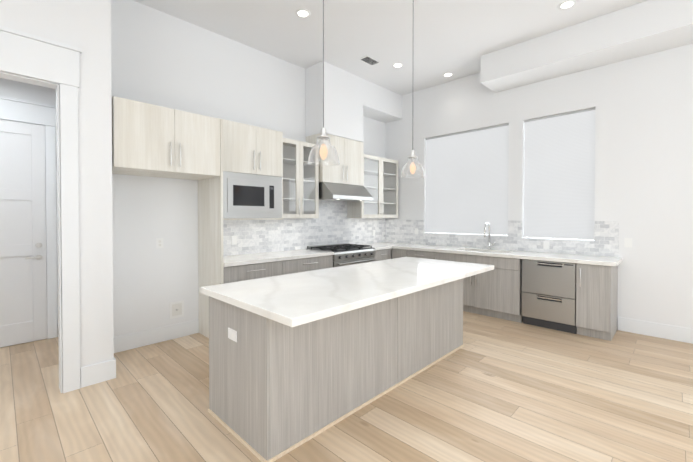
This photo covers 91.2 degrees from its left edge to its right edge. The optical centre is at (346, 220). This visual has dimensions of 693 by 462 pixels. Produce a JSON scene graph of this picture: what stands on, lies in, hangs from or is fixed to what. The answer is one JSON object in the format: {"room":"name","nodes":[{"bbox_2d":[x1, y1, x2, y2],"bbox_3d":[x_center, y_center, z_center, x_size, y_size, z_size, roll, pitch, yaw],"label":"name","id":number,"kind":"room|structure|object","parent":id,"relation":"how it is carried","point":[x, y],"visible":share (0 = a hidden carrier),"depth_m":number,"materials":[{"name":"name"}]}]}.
{"room":"kitchen","nodes":[
{"label":"kitchen","id":0,"kind":"room"},
{"bbox_2d":[0,78,57,347],"bbox_3d":[-5.064,-0.484,2.464,0.120,3.770,4.700,1,1,44],"label":"wall","id":1,"kind":"structure","parent":0,"point":[25,91],"depth_m":3.89,"materials":[{"name":"white paint"}]},
{"bbox_2d":[0,119,46,346],"bbox_3d":[-3.805,0.138,3.623,0.070,2.482,0.899,1,1,44],"label":"hall door","id":2,"kind":"structure","parent":1,"relation":"in","point":[23,306],"depth_m":3.82,"materials":[{"name":"white paint"}]},
{"bbox_2d":[0,96,56,338],"bbox_3d":[-3.816,0.017,3.632,0.040,2.740,1.145,1,1,44],"label":"door frame","id":3,"kind":"structure","parent":1,"relation":"attached to","point":[20,110],"depth_m":3.97,"materials":[{"name":"white paint"}]},
{"bbox_2d":[0,0,96,391],"bbox_3d":[-3.832,-0.469,1.263,0.120,3.770,4.700,1,1,44],"label":"wall","id":4,"kind":"structure","parent":0,"point":[70,22],"depth_m":2.85,"materials":[{"name":"white paint"}]},
{"bbox_2d":[0,25,81,392],"bbox_3d":[-2.834,-0.006,2.265,0.167,2.820,1.704,1,1,44],"label":"door frame","id":5,"kind":"structure","parent":4,"relation":"attached to","point":[26,55],"depth_m":2.75,"materials":[{"name":"white paint"}]},
{"bbox_2d":[94,0,113,362],"bbox_3d":[-2.722,-0.497,3.547,1.720,3.770,0.120,1,1,44],"label":"wall","id":6,"kind":"structure","parent":0,"point":[103,165],"depth_m":2.95,"materials":[{"name":"white paint"}]},
{"bbox_2d":[83,364,95,380],"bbox_3d":[-2.814,1.303,3.559,1.598,0.170,0.018,1,1,44],"label":"baseboard","id":7,"kind":"structure","parent":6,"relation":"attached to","point":[93,374],"depth_m":2.88,"materials":[{"name":"white paint"}]},
{"bbox_2d":[101,357,115,378],"bbox_3d":[-2.284,1.307,3.234,0.655,0.170,0.018,1,1,44],"label":"baseboard","id":8,"kind":"structure","parent":6,"relation":"attached to","point":[110,366],"depth_m":2.99,"materials":[{"name":"white paint"}]},
{"bbox_2d":[111,0,384,336],"bbox_3d":[-0.866,-0.518,5.250,0.120,3.770,4.910,1,1,44],"label":"wall","id":9,"kind":"structure","parent":0,"point":[160,58],"depth_m":3.97,"materials":[{"name":"white paint"}]},
{"bbox_2d":[114,319,198,352],"bbox_3d":[-2.177,1.300,3.828,0.016,0.170,1.008,1,1,44],"label":"baseboard","id":10,"kind":"structure","parent":9,"relation":"attached to","point":[121,343],"depth_m":3.83,"materials":[{"name":"white paint"}]},
{"bbox_2d":[156,238,162,248],"bbox_3d":[-2.129,0.254,3.871,0.005,0.115,0.075,1,1,44],"label":"outlet","id":11,"kind":"object","parent":9,"relation":"attached to","point":[159,241],"depth_m":3.87,"materials":[{"name":"white plastic"}]},
{"bbox_2d":[112,96,219,179],"bbox_3d":[-1.943,-0.807,3.586,0.652,0.630,0.990,1,1,44],"label":"upper cabinet","id":12,"kind":"object","parent":9,"relation":"attached to","point":[150,140],"visible":0.94,"depth_m":3.34,"materials":[{"name":"white wood"}]},
{"bbox_2d":[170,300,183,318],"bbox_3d":[-1.999,1.048,4.006,0.018,0.190,0.160,1,1,44],"label":"outlet","id":13,"kind":"object","parent":9,"relation":"attached to","point":[177,309],"depth_m":4.01,"materials":[{"name":"white plastic"}]},
{"bbox_2d":[218,118,282,219],"bbox_3d":[-1.315,-0.602,4.354,0.482,1.170,0.914,1,1,44],"label":"upper cabinet","id":14,"kind":"object","parent":9,"relation":"attached to","point":[250,149],"visible":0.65,"depth_m":4.20,"materials":[{"name":"white wood"}]},
{"bbox_2d":[223,171,281,217],"bbox_3d":[-1.312,-0.309,4.354,0.436,0.545,0.874,1,1,44],"label":"microwave","id":15,"kind":"object","parent":14,"relation":"in","point":[245,195],"visible":0.73,"depth_m":4.19,"materials":[{"name":"silver metal"}]},
{"bbox_2d":[283,138,318,217],"bbox_3d":[-0.781,-0.595,4.974,0.382,1.110,0.717,1,1,44],"label":"upper cabinet","id":16,"kind":"object","parent":9,"relation":"attached to","point":[300,187],"visible":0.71,"depth_m":5.09,"materials":[{"name":"white wood"}]},
{"bbox_2d":[223,200,384,255],"bbox_3d":[-0.512,-0.076,5.524,0.008,1.040,3.706,1,1,44],"label":"backsplash","id":17,"kind":"structure","parent":9,"relation":"attached to","point":[332,223],"depth_m":5.34,"materials":[{"name":"tile"}]},
{"bbox_2d":[231,236,236,244],"bbox_3d":[-1.494,0.256,4.509,0.007,0.114,0.075,1,1,44],"label":"outlet","id":18,"kind":"object","parent":17,"relation":"attached to","point":[233,240],"depth_m":4.50,"materials":[{"name":"white plastic"}]},
{"bbox_2d":[306,133,362,185],"bbox_3d":[-0.167,-0.966,5.564,0.432,0.738,0.931,1,1,44],"label":"upper cabinet","id":19,"kind":"object","parent":9,"relation":"attached to","point":[348,169],"visible":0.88,"depth_m":5.41,"materials":[{"name":"white wood"}]},
{"bbox_2d":[319,182,372,201],"bbox_3d":[-0.095,-0.462,5.503,0.608,0.264,0.920,1,1,44],"label":"range hood","id":20,"kind":"object","parent":19,"relation":"attached to","point":[328,191],"visible":0.96,"depth_m":5.25,"materials":[{"name":"silver metal"}]},
{"bbox_2d":[347,154,397,217],"bbox_3d":[0.520,-0.611,6.308,0.382,1.110,1.078,1,1,44],"label":"upper cabinet","id":21,"kind":"object","parent":9,"relation":"attached to","point":[380,179],"visible":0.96,"depth_m":6.43,"materials":[{"name":"white wood"}]},
{"bbox_2d":[0,311,692,461],"bbox_3d":[0.023,1.450,0.957,9.540,0.060,9.850,1,1,44],"label":"floor","id":22,"kind":"structure","parent":0,"point":[493,389],"depth_m":2.54,"materials":[{"name":"brown wood"}]},
{"bbox_2d":[198,119,223,337],"bbox_3d":[-1.598,0.128,3.975,0.618,2.510,0.028,1,1,44],"label":"panel","id":23,"kind":"object","parent":22,"relation":"on","point":[210,235],"visible":0.52,"depth_m":3.96,"materials":[{"name":"white wood"}]},
{"bbox_2d":[224,261,282,282],"bbox_3d":[-1.300,0.942,4.267,0.652,0.875,0.787,1,1,44],"label":"base cabinet","id":24,"kind":"object","parent":22,"relation":"on","point":[248,272],"visible":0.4,"depth_m":4.02,"materials":[{"name":"beige laminate"}]},
{"bbox_2d":[223,249,333,266],"bbox_3d":[-0.994,0.478,4.583,0.643,0.045,1.676,1,1,44],"label":"countertop","id":25,"kind":"structure","parent":24,"relation":"on","point":[238,260],"depth_m":4.39,"materials":[{"name":"stone"}]},
{"bbox_2d":[282,255,332,274],"bbox_3d":[-0.715,0.934,4.867,0.652,0.875,0.885,1,1,44],"label":"base cabinet","id":26,"kind":"object","parent":22,"relation":"on","point":[304,265],"visible":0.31,"depth_m":4.62,"materials":[{"name":"beige laminate"}]},
{"bbox_2d":[208,279,464,461],"bbox_3d":[0.132,0.956,3.135,0.816,0.875,2.534,1,1,44],"label":"kitchen island","id":27,"kind":"object","parent":22,"relation":"on","point":[277,390],"visible":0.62,"depth_m":2.33,"materials":[{"name":"beige laminate"}]},
{"bbox_2d":[228,327,236,341],"bbox_3d":[-0.751,0.749,2.235,0.115,0.070,0.006,1,1,44],"label":"outlet","id":28,"kind":"object","parent":27,"relation":"attached to","point":[232,334],"visible":1,"depth_m":2.23,"materials":[{"name":"white plastic"}]},
{"bbox_2d":[200,257,493,326],"bbox_3d":[0.247,0.497,3.031,1.110,0.045,2.630,1,1,44],"label":"island countertop","id":29,"kind":"structure","parent":27,"relation":"on","point":[295,299],"depth_m":2.48,"materials":[{"name":"stone"}]},
{"bbox_2d":[307,243,375,266],"bbox_3d":[-0.055,0.882,5.497,0.680,0.965,0.930,1,1,44],"label":"range","id":30,"kind":"object","parent":22,"relation":"on","point":[345,254],"visible":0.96,"depth_m":5.33,"materials":[{"name":"silver metal"}]},
{"bbox_2d":[374,249,390,260],"bbox_3d":[0.412,0.920,6.022,0.652,0.875,0.464,1,1,44],"label":"base cabinet","id":31,"kind":"object","parent":22,"relation":"on","point":[383,254],"visible":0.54,"depth_m":5.81,"materials":[{"name":"beige laminate"}]},
{"bbox_2d":[358,244,391,249],"bbox_3d":[0.403,0.460,6.012,0.647,0.045,0.448,1,1,44],"label":"countertop","id":32,"kind":"structure","parent":31,"relation":"on","point":[376,246],"depth_m":5.87,"materials":[{"name":"stone"}]},
{"bbox_2d":[392,249,405,258],"bbox_3d":[1.121,0.919,6.114,0.304,0.875,0.618,1,1,44],"label":"base cabinet","id":33,"kind":"object","parent":22,"relation":"on","point":[398,253],"visible":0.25,"depth_m":5.89,"materials":[{"name":"beige laminate"}]},
{"bbox_2d":[406,250,435,259],"bbox_3d":[1.419,0.923,5.800,0.558,0.875,0.652,1,1,44],"label":"base cabinet","id":34,"kind":"object","parent":22,"relation":"on","point":[421,254],"visible":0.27,"depth_m":5.57,"materials":[{"name":"beige laminate"}]},
{"bbox_2d":[436,252,522,322],"bbox_3d":[2.067,0.931,5.169,1.246,0.875,0.652,1,1,44],"label":"base cabinet","id":35,"kind":"object","parent":22,"relation":"on","point":[496,292],"visible":0.42,"depth_m":4.76,"materials":[{"name":"beige laminate"}]},
{"bbox_2d":[370,242,621,266],"bbox_3d":[1.895,0.469,5.328,3.738,0.045,0.656,1,1,44],"label":"countertop","id":36,"kind":"structure","parent":35,"relation":"on","point":[555,257],"depth_m":4.73,"materials":[{"name":"stone"}]},
{"bbox_2d":[484,222,495,248],"bbox_3d":[2.222,0.233,5.265,0.126,0.429,0.212,1,1,44],"label":"faucet","id":37,"kind":"object","parent":36,"relation":"on","point":[489,242],"visible":0.98,"depth_m":5.33,"materials":[{"name":"silver metal"}]},
{"bbox_2d":[522,259,576,333],"bbox_3d":[2.750,0.940,4.511,0.602,0.872,0.604,1,1,44],"label":"dishwasher","id":38,"kind":"object","parent":22,"relation":"on","point":[549,294],"visible":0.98,"depth_m":4.28,"materials":[{"name":"silver metal"}]},
{"bbox_2d":[576,263,617,340],"bbox_3d":[3.083,0.943,4.178,0.333,0.875,0.652,1,1,44],"label":"base cabinet","id":39,"kind":"object","parent":22,"relation":"on","point":[596,298],"visible":0.92,"depth_m":3.98,"materials":[{"name":"beige laminate"}]},
{"bbox_2d":[306,61,401,141],"bbox_3d":[0.215,-1.876,5.961,0.408,1.068,2.053,1,1,44],"label":"soffit","id":40,"kind":"structure","parent":0,"point":[351,100],"depth_m":5.40,"materials":[{"name":"white paint"}]},
{"bbox_2d":[134,0,646,95],"bbox_3d":[0.023,-2.390,0.910,9.540,0.080,9.850,1,1,44],"label":"ceiling","id":41,"kind":"structure","parent":0,"point":[427,43],"depth_m":4.21,"materials":[{"name":"white paint"}]},
{"bbox_2d":[295,9,310,17],"bbox_3d":[-0.500,-2.381,3.898,0.175,0.006,0.175,0,1,5],"label":"recessed light","id":42,"kind":"object","parent":41,"relation":"in","point":[305,13],"depth_m":3.89,"materials":[{"name":"white plastic"}]},
{"bbox_2d":[307,0,339,165],"bbox_3d":[-0.175,-1.402,2.581,0.246,1.933,0.246,1,1,44],"label":"pendant light","id":43,"kind":"object","parent":41,"relation":"hanging from","point":[323,141],"visible":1,"depth_m":2.58,"materials":[{"name":"clear glass"}]},
{"bbox_2d":[360,55,379,65],"bbox_3d":[0.348,-2.393,5.069,0.160,0.011,0.300,1,1,44],"label":"ceiling vent","id":44,"kind":"object","parent":41,"relation":"in","point":[369,60],"visible":1,"depth_m":5.05,"materials":[{"name":"white plastic"}]},
{"bbox_2d":[392,63,403,67],"bbox_3d":[0.792,-2.398,5.237,0.175,0.006,0.175,0,1,5],"label":"recessed light","id":45,"kind":"object","parent":41,"relation":"in","point":[397,65],"depth_m":5.23,"materials":[{"name":"white plastic"}]},
{"bbox_2d":[401,0,424,178],"bbox_3d":[0.677,-1.412,3.455,0.246,1.933,0.246,1,1,44],"label":"pendant light","id":46,"kind":"object","parent":41,"relation":"hanging from","point":[412,157],"visible":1,"depth_m":3.44,"materials":[{"name":"clear glass"}]},
{"bbox_2d":[443,72,453,76],"bbox_3d":[1.671,-2.402,5.580,0.175,0.006,0.175,0,1,5],"label":"recessed light","id":47,"kind":"object","parent":41,"relation":"in","point":[449,74],"depth_m":5.56,"materials":[{"name":"white plastic"}]},
{"bbox_2d":[558,0,576,9],"bbox_3d":[2.430,-2.379,3.737,0.175,0.006,0.175,1,1,38],"label":"recessed light","id":48,"kind":"object","parent":41,"relation":"in","point":[567,4],"depth_m":3.73,"materials":[{"name":"white plastic"}]},
{"bbox_2d":[480,0,692,92],"bbox_3d":[4.316,-2.179,3.011,6.078,0.388,0.548,1,1,44],"label":"ceiling soffit","id":49,"kind":"structure","parent":41,"relation":"attached to","point":[647,27],"depth_m":4.07,"materials":[{"name":"white paint"}]},
{"bbox_2d":[385,43,692,329],"bbox_3d":[3.745,-0.503,4.078,8.360,3.770,0.150,1,1,44],"label":"wall","id":50,"kind":"structure","parent":0,"point":[643,105],"depth_m":4.23,"materials":[{"name":"white paint"}]},
{"bbox_2d":[425,233,507,236],"bbox_3d":[1.991,0.229,5.766,1.472,0.012,0.114,1,1,44],"label":"window sill","id":51,"kind":"structure","parent":50,"relation":"attached to","point":[467,234],"depth_m":5.67,"materials":[{"name":"white paint"}]},
{"bbox_2d":[426,123,508,234],"bbox_3d":[1.997,-0.649,5.761,1.468,1.727,0.042,1,1,44],"label":"window blind","id":52,"kind":"object","parent":50,"relation":"attached to","point":[467,173],"visible":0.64,"depth_m":5.69,"materials":[{"name":"grey fabric"}]},
{"bbox_2d":[385,220,618,256],"bbox_3d":[2.110,0.216,5.567,3.688,0.454,0.008,1,1,44],"label":"backsplash","id":53,"kind":"structure","parent":50,"relation":"attached to","point":[605,243],"depth_m":5.15,"materials":[{"name":"tile"}]},
{"bbox_2d":[543,241,548,248],"bbox_3d":[2.849,0.342,4.837,0.075,0.115,0.005,1,1,44],"label":"outlet","id":54,"kind":"object","parent":50,"relation":"attached to","point":[545,243],"depth_m":4.84,"materials":[{"name":"white plastic"}]},
{"bbox_2d":[522,238,593,241],"bbox_3d":[2.978,0.261,4.805,0.877,0.012,0.114,1,1,44],"label":"window sill","id":55,"kind":"structure","parent":50,"relation":"attached to","point":[559,239],"depth_m":4.73,"materials":[{"name":"white paint"}]},
{"bbox_2d":[524,107,595,239],"bbox_3d":[2.983,-0.627,4.800,0.873,1.747,0.042,1,1,44],"label":"window blind","id":56,"kind":"object","parent":50,"relation":"attached to","point":[559,176],"visible":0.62,"depth_m":4.76,"materials":[{"name":"grey fabric"}]},
{"bbox_2d":[624,238,631,247],"bbox_3d":[3.500,0.270,4.215,0.075,0.115,0.005,1,1,44],"label":"outlet","id":57,"kind":"object","parent":50,"relation":"attached to","point":[627,242],"depth_m":4.21,"materials":[{"name":"white plastic"}]},
{"bbox_2d":[618,317,692,343],"bbox_3d":[5.042,1.313,2.716,4.510,0.170,0.016,1,1,44],"label":"baseboard","id":58,"kind":"structure","parent":50,"relation":"attached to","point":[676,333],"depth_m":4.03,"materials":[{"name":"white paint"}]}
]}

